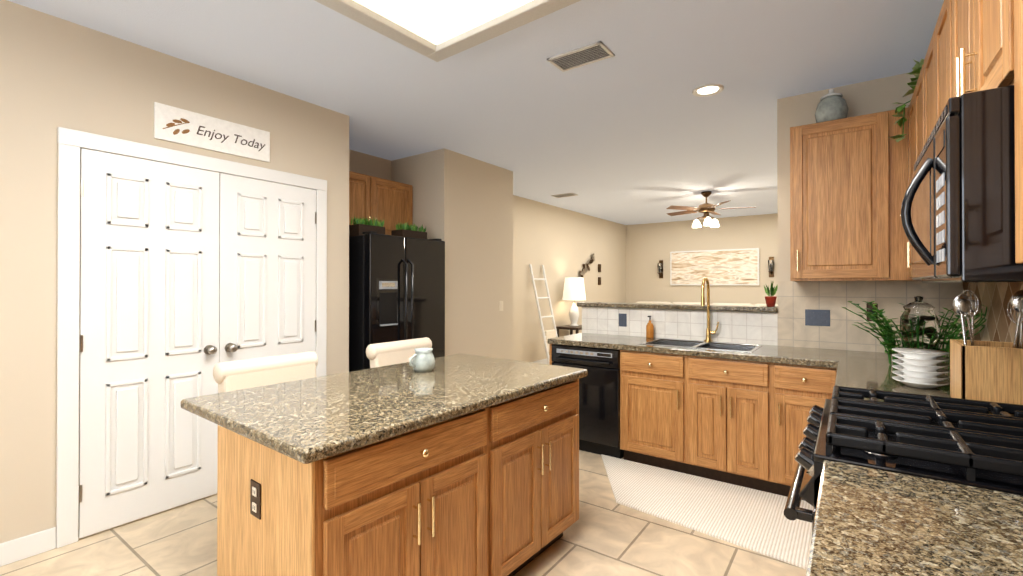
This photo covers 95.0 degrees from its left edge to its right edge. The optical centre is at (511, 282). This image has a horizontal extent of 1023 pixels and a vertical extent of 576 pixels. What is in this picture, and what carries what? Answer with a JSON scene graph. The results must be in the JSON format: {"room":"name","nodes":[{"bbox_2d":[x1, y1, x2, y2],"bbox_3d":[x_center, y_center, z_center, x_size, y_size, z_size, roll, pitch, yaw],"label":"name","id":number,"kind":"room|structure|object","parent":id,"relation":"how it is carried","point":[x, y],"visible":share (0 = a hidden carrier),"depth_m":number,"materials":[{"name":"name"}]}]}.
{"room":"kitchen","nodes":[
{"label":"kitchen","id":0,"kind":"room"},
{"bbox_2d":[0,0,512,543],"bbox_3d":[-1.895,-0.001,3.197,0.120,2.760,6.370,0,0,36],"label":"wall","id":1,"kind":"structure","parent":0,"point":[56,73],"depth_m":2.60,"materials":[{"name":"beige paint"}]},
{"bbox_2d":[0,527,55,566],"bbox_3d":[-3.033,1.315,1.499,0.014,0.110,2.294,0,0,36],"label":"baseboard","id":2,"kind":"structure","parent":1,"relation":"attached to","point":[20,548],"depth_m":2.34,"materials":[{"name":"white wood"}]},
{"bbox_2d":[56,127,326,547],"bbox_3d":[-1.907,0.285,3.057,0.020,2.187,1.544,0,0,36],"label":"door frame","id":3,"kind":"structure","parent":1,"relation":"attached to","point":[71,142],"depth_m":2.48,"materials":[{"name":"white wood"}]},
{"bbox_2d":[79,148,316,537],"bbox_3d":[-1.879,0.324,3.037,0.088,2.085,1.366,0,0,36],"label":"pantry door","id":4,"kind":"structure","parent":1,"relation":"in","point":[190,278],"depth_m":2.82,"materials":[{"name":"white wood"}]},
{"bbox_2d":[154,102,269,161],"bbox_3d":[-1.917,-0.964,3.052,0.017,0.215,0.680,0,0,36],"label":"sign","id":5,"kind":"object","parent":1,"relation":"attached to","point":[181,126],"visible":1,"depth_m":3.01,"materials":[{"name":"white wood"}]},
{"bbox_2d":[499,301,502,310],"bbox_3d":[-0.119,0.271,5.543,0.011,0.120,0.075,0,0,36],"label":"light switch","id":6,"kind":"object","parent":1,"relation":"attached to","point":[500,305],"visible":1,"depth_m":5.53,"materials":[{"name":"white plastic"}]},
{"bbox_2d":[349,149,390,179],"bbox_3d":[-1.726,0.008,4.833,0.120,2.760,1.360,0,0,36],"label":"wall","id":7,"kind":"structure","parent":0,"point":[366,164],"depth_m":5.02,"materials":[{"name":"beige paint"}]},
{"bbox_2d":[349,171,412,234],"bbox_3d":[-1.512,-0.746,4.683,0.402,0.615,1.116,0,0,36],"label":"upper cabinet","id":8,"kind":"object","parent":7,"relation":"attached to","point":[389,203],"visible":0.31,"depth_m":4.69,"materials":[{"name":"brown wood"}]},
{"bbox_2d":[0,450,806,575],"bbox_3d":[1.088,1.436,4.571,5.240,0.100,12.500,0,0,36],"label":"floor","id":9,"kind":"structure","parent":0,"point":[605,534],"depth_m":2.41,"materials":[{"name":"tile"}]},
{"bbox_2d":[213,351,317,392],"bbox_3d":[-1.107,0.883,2.360,0.548,0.983,0.530,0,0,36],"label":"chair","id":10,"kind":"object","parent":9,"relation":"on","point":[244,374],"visible":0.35,"depth_m":2.42,"materials":[{"name":"white fabric"}]},
{"bbox_2d":[349,231,444,371],"bbox_3d":[-1.227,0.476,4.483,0.895,1.820,0.900,0,0,36],"label":"fridge","id":11,"kind":"object","parent":9,"relation":"on","point":[396,288],"visible":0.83,"depth_m":4.10,"materials":[{"name":"black metal"}]},
{"bbox_2d":[349,216,384,236],"bbox_3d":[-1.295,-0.496,4.194,0.180,0.188,0.283,0,0,36],"label":"pot","id":12,"kind":"object","parent":11,"relation":"on","point":[359,226],"depth_m":4.11,"materials":[{"name":"green plant"}]},
{"bbox_2d":[391,222,426,238],"bbox_3d":[-0.995,-0.494,4.599,0.163,0.190,0.332,0,0,36],"label":"pot","id":13,"kind":"object","parent":11,"relation":"on","point":[403,230],"depth_m":4.52,"materials":[{"name":"green plant"}]},
{"bbox_2d":[366,337,431,367],"bbox_3d":[-0.581,0.887,3.089,0.548,0.983,0.530,0,0,36],"label":"chair","id":14,"kind":"object","parent":9,"relation":"on","point":[388,353],"visible":0.21,"depth_m":3.11,"materials":[{"name":"white fabric"}]},
{"bbox_2d":[217,374,587,575],"bbox_3d":[-0.353,0.938,2.131,0.770,0.870,1.547,0,0,36],"label":"kitchen island","id":15,"kind":"object","parent":9,"relation":"on","point":[459,465],"depth_m":1.67,"materials":[{"name":"brown wood"}]},
{"bbox_2d":[180,354,587,473],"bbox_3d":[-0.450,0.482,2.189,1.012,0.040,1.623,0,0,36],"label":"island countertop","id":16,"kind":"structure","parent":15,"relation":"on","point":[310,423],"depth_m":1.80,"materials":[{"name":"brown stone"}]},
{"bbox_2d":[409,348,435,371],"bbox_3d":[-0.473,0.405,2.449,0.124,0.115,0.159,0,0,36],"label":"jar","id":17,"kind":"object","parent":16,"relation":"on","point":[421,359],"visible":1,"depth_m":2.42,"materials":[{"name":"grey ceramic"}]},
{"bbox_2d":[529,264,557,363],"bbox_3d":[0.571,0.552,7.612,0.431,1.709,0.420,0,0,36],"label":"blanket ladder","id":18,"kind":"object","parent":9,"relation":"on","point":[548,334],"visible":0.79,"depth_m":7.53,"materials":[{"name":"white wood"}]},
{"bbox_2d":[556,325,581,336],"bbox_3d":[1.109,1.086,8.294,0.440,0.640,0.560,0,0,36],"label":"side table","id":19,"kind":"object","parent":9,"relation":"on","point":[572,328],"visible":0.33,"depth_m":8.14,"materials":[{"name":"brown wood"}]},
{"bbox_2d":[562,277,585,325],"bbox_3d":[1.109,0.335,8.298,0.420,0.860,0.420,0,0,36],"label":"table lamp","id":20,"kind":"object","parent":19,"relation":"on","point":[574,288],"visible":1,"depth_m":8.17,"materials":[{"name":"fabric"}]},
{"bbox_2d":[552,344,623,458],"bbox_3d":[0.739,0.950,3.992,0.596,0.866,0.631,0,0,36],"label":"dishwasher","id":21,"kind":"object","parent":9,"relation":"on","point":[599,408],"visible":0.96,"depth_m":3.70,"materials":[{"name":"black metal"}]},
{"bbox_2d":[601,454,812,569],"bbox_3d":[1.105,1.371,2.959,1.555,0.011,0.825,0,0,36],"label":"rug","id":22,"kind":"object","parent":9,"relation":"on","point":[755,520],"visible":0.75,"depth_m":2.85,"materials":[{"name":"white fabric"}]},
{"bbox_2d":[636,301,777,305],"bbox_3d":[3.954,0.904,9.349,3.600,1.015,0.970,0,0,36],"label":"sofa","id":23,"kind":"object","parent":9,"relation":"on","point":[705,303],"visible":0.1,"depth_m":9.47,"materials":[{"name":"white fabric"}]},
{"bbox_2d":[548,333,949,499],"bbox_3d":[1.554,0.922,3.420,2.646,0.916,0.634,0,0,36],"label":"base cabinet","id":24,"kind":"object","parent":9,"relation":"on","point":[733,413],"depth_m":3.20,"materials":[{"name":"brown wood"}]},
{"bbox_2d":[646,316,653,337],"bbox_3d":[1.183,0.376,4.009,0.064,0.190,0.071,0,0,36],"label":"soap bottle","id":25,"kind":"object","parent":24,"relation":"on","point":[649,329],"visible":1,"depth_m":3.99,"materials":[{"name":"orange plastic"}]},
{"bbox_2d":[701,277,718,341],"bbox_3d":[1.549,0.211,3.671,0.112,0.515,0.217,0,0,36],"label":"faucet","id":26,"kind":"object","parent":24,"relation":"on","point":[709,332],"visible":0.92,"depth_m":3.73,"materials":[{"name":"gold metal"}]},
{"bbox_2d":[842,301,986,369],"bbox_3d":[2.205,0.282,2.604,0.613,0.355,0.634,0,0,36],"label":"fern","id":27,"kind":"object","parent":24,"relation":"on","point":[888,336],"visible":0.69,"depth_m":2.60,"materials":[{"name":"green plant"}]},
{"bbox_2d":[899,296,938,349],"bbox_3d":[2.272,0.268,2.612,0.170,0.390,0.170,0,0,36],"label":"glass jar","id":28,"kind":"object","parent":24,"relation":"on","point":[918,307],"visible":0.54,"depth_m":2.56,"materials":[{"name":"clear glass"}]},
{"bbox_2d":[824,357,949,402],"bbox_3d":[1.846,0.918,2.108,0.636,0.909,1.152,0,0,36],"label":"countertop","id":29,"kind":"structure","parent":9,"relation":"on","point":[874,375],"depth_m":2.29,"materials":[{"name":"brown stone"}]},
{"bbox_2d":[892,348,949,388],"bbox_3d":[1.819,0.381,2.087,0.196,0.160,0.196,0,0,36],"label":"plate stack","id":30,"kind":"object","parent":29,"relation":"on","point":[919,368],"visible":1,"depth_m":2.05,"materials":[{"name":"ceramic"}]},
{"bbox_2d":[950,290,1022,416],"bbox_3d":[1.766,0.242,1.702,0.246,0.433,0.248,0,0,36],"label":"utensil holder","id":31,"kind":"object","parent":29,"relation":"on","point":[990,371],"visible":0.81,"depth_m":1.65,"materials":[{"name":"brown wood"}]},
{"bbox_2d":[784,386,1022,530],"bbox_3d":[1.245,0.876,1.365,0.721,0.987,0.748,0,0,36],"label":"range","id":32,"kind":"object","parent":9,"relation":"on","point":[972,443],"visible":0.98,"depth_m":1.26,"materials":[{"name":"black metal"}]},
{"bbox_2d":[804,460,1022,575],"bbox_3d":[0.317,0.907,-0.011,0.636,0.909,2.562,0,0,36],"label":"countertop","id":33,"kind":"structure","parent":9,"relation":"on","point":[868,521],"depth_m":0.87,"materials":[{"name":"brown stone"}]},
{"bbox_2d":[391,150,435,238],"bbox_3d":[-1.030,0.009,5.096,0.700,2.760,0.120,0,0,36],"label":"wall","id":34,"kind":"structure","parent":0,"point":[417,172],"depth_m":4.97,"materials":[{"name":"beige paint"}]},
{"bbox_2d":[7,0,943,224],"bbox_3d":[1.088,-1.424,4.586,5.240,0.100,12.500,0,0,36],"label":"ceiling","id":35,"kind":"structure","parent":0,"point":[634,130],"depth_m":3.14,"materials":[{"name":"grey paint"}]},
{"bbox_2d":[314,0,580,61],"bbox_3d":[-0.355,-1.345,1.908,1.242,0.084,1.290,0,0,36],"label":"ceiling light","id":36,"kind":"object","parent":35,"relation":"attached to","point":[437,30],"visible":1,"depth_m":2.34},
{"bbox_2d":[551,193,577,197],"bbox_3d":[0.823,-1.352,7.243,0.360,0.013,0.200,0,0,36],"label":"ceiling vent","id":37,"kind":"object","parent":35,"relation":"in","point":[564,195],"visible":1,"depth_m":7.22,"materials":[{"name":"metal"}]},
{"bbox_2d":[547,41,614,71],"bbox_3d":[0.421,-1.375,2.859,0.360,0.013,0.200,0,0,36],"label":"ceiling vent","id":38,"kind":"object","parent":35,"relation":"in","point":[584,55],"visible":0.94,"depth_m":2.85,"materials":[{"name":"metal"}]},
{"bbox_2d":[692,83,723,96],"bbox_3d":[1.402,-1.374,3.347,0.210,0.011,0.210,0,0,36],"label":"recessed light","id":39,"kind":"object","parent":35,"relation":"in","point":[705,90],"visible":1,"depth_m":3.34,"materials":[{"name":"white glass"}]},
{"bbox_2d":[666,191,755,227],"bbox_3d":[2.948,-1.103,7.056,1.293,0.514,1.236,0,0,36],"label":"ceiling fan","id":40,"kind":"object","parent":35,"relation":"hanging from","point":[706,208],"visible":1,"depth_m":6.96,"materials":[{"name":"brown metal"}]},
{"bbox_2d":[513,195,625,361],"bbox_3d":[0.940,0.028,8.612,0.120,2.760,5.970,0,0,36],"label":"wall","id":41,"kind":"structure","parent":0,"point":[559,244],"depth_m":8.26,"materials":[{"name":"beige paint"}]},
{"bbox_2d":[533,358,547,363],"bbox_3d":[0.996,1.352,8.565,0.018,0.110,5.730,0,0,36],"label":"baseboard","id":42,"kind":"structure","parent":41,"relation":"attached to","point":[544,361],"depth_m":7.90,"materials":[{"name":"white wood"}]},
{"bbox_2d":[578,254,600,284],"bbox_3d":[1.555,-0.277,9.337,0.027,0.636,1.058,0,0,36],"label":"wall decor","id":43,"kind":"object","parent":41,"relation":"attached to","point":[585,266],"visible":0.94,"depth_m":9.32,"materials":[{"name":"brown metal"}]},
{"bbox_2d":[626,213,777,304],"bbox_3d":[4.696,0.032,9.509,5.160,2.760,0.120,0,0,36],"label":"wall","id":44,"kind":"structure","parent":0,"point":[649,246],"depth_m":10.03,"materials":[{"name":"beige paint"}]},
{"bbox_2d":[658,260,662,277],"bbox_3d":[3.289,-0.303,10.365,0.100,0.400,0.139,0,0,36],"label":"wall sconce","id":45,"kind":"object","parent":44,"relation":"attached to","point":[660,268],"visible":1,"depth_m":10.32,"materials":[{"name":"brown metal"}]},
{"bbox_2d":[670,248,758,284],"bbox_3d":[4.194,-0.316,9.773,1.740,0.740,0.041,0,0,36],"label":"picture","id":46,"kind":"object","parent":44,"relation":"attached to","point":[729,267],"visible":1,"depth_m":9.71,"materials":[{"name":"white"}]},
{"bbox_2d":[768,257,773,276],"bbox_3d":[5.041,-0.310,9.101,0.100,0.400,0.139,0,0,36],"label":"wall sconce","id":47,"kind":"object","parent":44,"relation":"attached to","point":[771,266],"visible":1,"depth_m":9.06,"materials":[{"name":"brown metal"}]},
{"bbox_2d":[777,73,917,280],"bbox_3d":[2.446,-0.001,3.265,1.020,2.760,0.120,0,0,36],"label":"wall","id":48,"kind":"structure","parent":0,"point":[873,96],"depth_m":3.43,"materials":[{"name":"beige paint"}]},
{"bbox_2d":[790,113,873,280],"bbox_3d":[2.198,-0.537,3.161,0.524,1.048,0.337,0,0,36],"label":"upper cabinet","id":49,"kind":"object","parent":48,"relation":"attached to","point":[850,179],"depth_m":3.04,"materials":[{"name":"brown wood"}]},
{"bbox_2d":[815,89,847,122],"bbox_3d":[2.174,-1.190,3.184,0.190,0.255,0.190,0,0,36],"label":"jar","id":50,"kind":"object","parent":49,"relation":"on","point":[831,105],"visible":0.81,"depth_m":3.12,"materials":[{"name":"grey ceramic"}]},
{"bbox_2d":[778,281,962,356],"bbox_3d":[2.403,0.231,3.214,1.009,0.487,0.010,0,0,36],"label":"backsplash","id":51,"kind":"structure","parent":48,"relation":"attached to","point":[796,299],"depth_m":3.25,"materials":[{"name":"tile"}]},
{"bbox_2d":[805,309,829,325],"bbox_3d":[2.191,0.250,3.355,0.150,0.116,0.007,0,0,36],"label":"outlet","id":52,"kind":"object","parent":51,"relation":"attached to","point":[817,317],"visible":1,"depth_m":3.35,"materials":[{"name":"plastic"}]},
{"bbox_2d":[866,303,877,320],"bbox_3d":[2.433,0.199,3.161,0.060,0.120,0.038,0,0,36],"label":"outlet","id":53,"kind":"object","parent":51,"relation":"attached to","point":[868,310],"visible":0.48,"depth_m":3.17,"materials":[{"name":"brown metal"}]},
{"bbox_3d":[1.372,0.803,4.036,1.630,1.160,0.120,0,0,36],"label":"wall","id":54,"kind":"structure","parent":0,"visible":0},
{"bbox_2d":[577,302,777,312],"bbox_3d":[1.358,0.203,4.055,1.670,0.040,0.230,0,0,36],"label":"half wall cap","id":55,"kind":"object","parent":54,"relation":"on","point":[746,308],"visible":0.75,"depth_m":3.90,"materials":[{"name":"stone"}]},
{"bbox_2d":[764,281,777,305],"bbox_3d":[1.998,0.076,3.599,0.108,0.208,0.127,0,0,36],"label":"potted plant","id":56,"kind":"object","parent":55,"relation":"on","point":[770,300],"visible":0.98,"depth_m":3.59,"materials":[{"name":"green plant"}]},
{"bbox_2d":[582,307,777,345],"bbox_3d":[1.333,0.351,3.985,1.630,0.255,0.010,0,0,36],"label":"backsplash","id":57,"kind":"structure","parent":54,"relation":"attached to","point":[760,328],"depth_m":3.89,"materials":[{"name":"tile"}]},
{"bbox_2d":[619,313,626,326],"bbox_3d":[0.999,0.334,4.215,0.075,0.116,0.007,0,0,36],"label":"outlet","id":58,"kind":"object","parent":57,"relation":"attached to","point":[623,320],"visible":1,"depth_m":4.21,"materials":[{"name":"plastic"}]},
{"bbox_3d":[3.066,-0.001,3.151,0.120,2.760,12.100,0,0,36],"label":"wall","id":59,"kind":"structure","parent":0,"visible":0},
{"bbox_2d":[906,105,909,280],"bbox_3d":[2.391,-0.540,2.574,0.292,1.048,0.430,0,0,36],"label":"upper cabinet","id":60,"kind":"object","parent":59,"relation":"attached to","point":[908,108],"depth_m":2.80,"materials":[{"name":"brown wood"}]},
{"bbox_2d":[910,80,917,280],"bbox_3d":[2.188,-0.542,2.293,0.292,1.048,0.504,0,0,36],"label":"upper cabinet","id":61,"kind":"object","parent":59,"relation":"attached to","point":[914,101],"depth_m":2.58,"materials":[{"name":"brown wood"}]},
{"bbox_2d":[889,59,923,141],"bbox_3d":[2.250,-1.014,2.540,0.305,0.383,1.042,0,0,36],"label":"ivy","id":62,"kind":"object","parent":61,"relation":"on","point":[917,67],"visible":0.08,"depth_m":2.75,"materials":[{"name":"green plant"}]},
{"bbox_2d":[918,56,925,280],"bbox_3d":[1.978,-0.543,2.002,0.292,1.048,0.507,0,0,36],"label":"upper cabinet","id":63,"kind":"object","parent":59,"relation":"attached to","point":[922,76],"depth_m":2.26,"materials":[{"name":"brown wood"}]},
{"bbox_2d":[926,0,945,140],"bbox_3d":[1.775,-0.545,1.720,0.292,1.048,0.433,0,0,36],"label":"upper cabinet","id":64,"kind":"object","parent":59,"relation":"attached to","point":[936,52],"depth_m":1.90,"materials":[{"name":"brown wood"}]},
{"bbox_2d":[946,0,961,103],"bbox_3d":[1.519,-0.761,1.367,0.292,0.620,0.433,0,0,36],"label":"upper cabinet","id":65,"kind":"object","parent":59,"relation":"attached to","point":[953,8],"depth_m":1.58,"materials":[{"name":"brown wood"}]},
{"bbox_2d":[962,0,1001,93],"bbox_3d":[1.337,-0.762,1.115,0.292,0.620,0.432,0,0,36],"label":"upper cabinet","id":66,"kind":"object","parent":59,"relation":"attached to","point":[981,19],"depth_m":1.27,"materials":[{"name":"brown wood"}]},
{"bbox_2d":[901,85,1022,282],"bbox_3d":[1.353,-0.216,1.292,0.454,0.430,0.744,0,0,36],"label":"microwave","id":67,"kind":"object","parent":66,"relation":"attached to","point":[958,213],"visible":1,"depth_m":1.06,"materials":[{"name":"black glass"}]},
{"bbox_2d":[963,283,1022,341],"bbox_3d":[1.321,0.218,0.844,0.010,0.487,5.120,0,0,36],"label":"backsplash","id":68,"kind":"structure","parent":59,"relation":"attached to","point":[995,298],"depth_m":2.27,"materials":[{"name":"tile"}]},
{"bbox_2d":[1002,0,1022,263],"bbox_3d":[1.090,-0.550,0.772,0.292,1.048,0.404,0,0,36],"label":"upper cabinet","id":69,"kind":"object","parent":59,"relation":"attached to","point":[1012,10],"depth_m":0.99,"materials":[{"name":"brown wood"}]}
]}

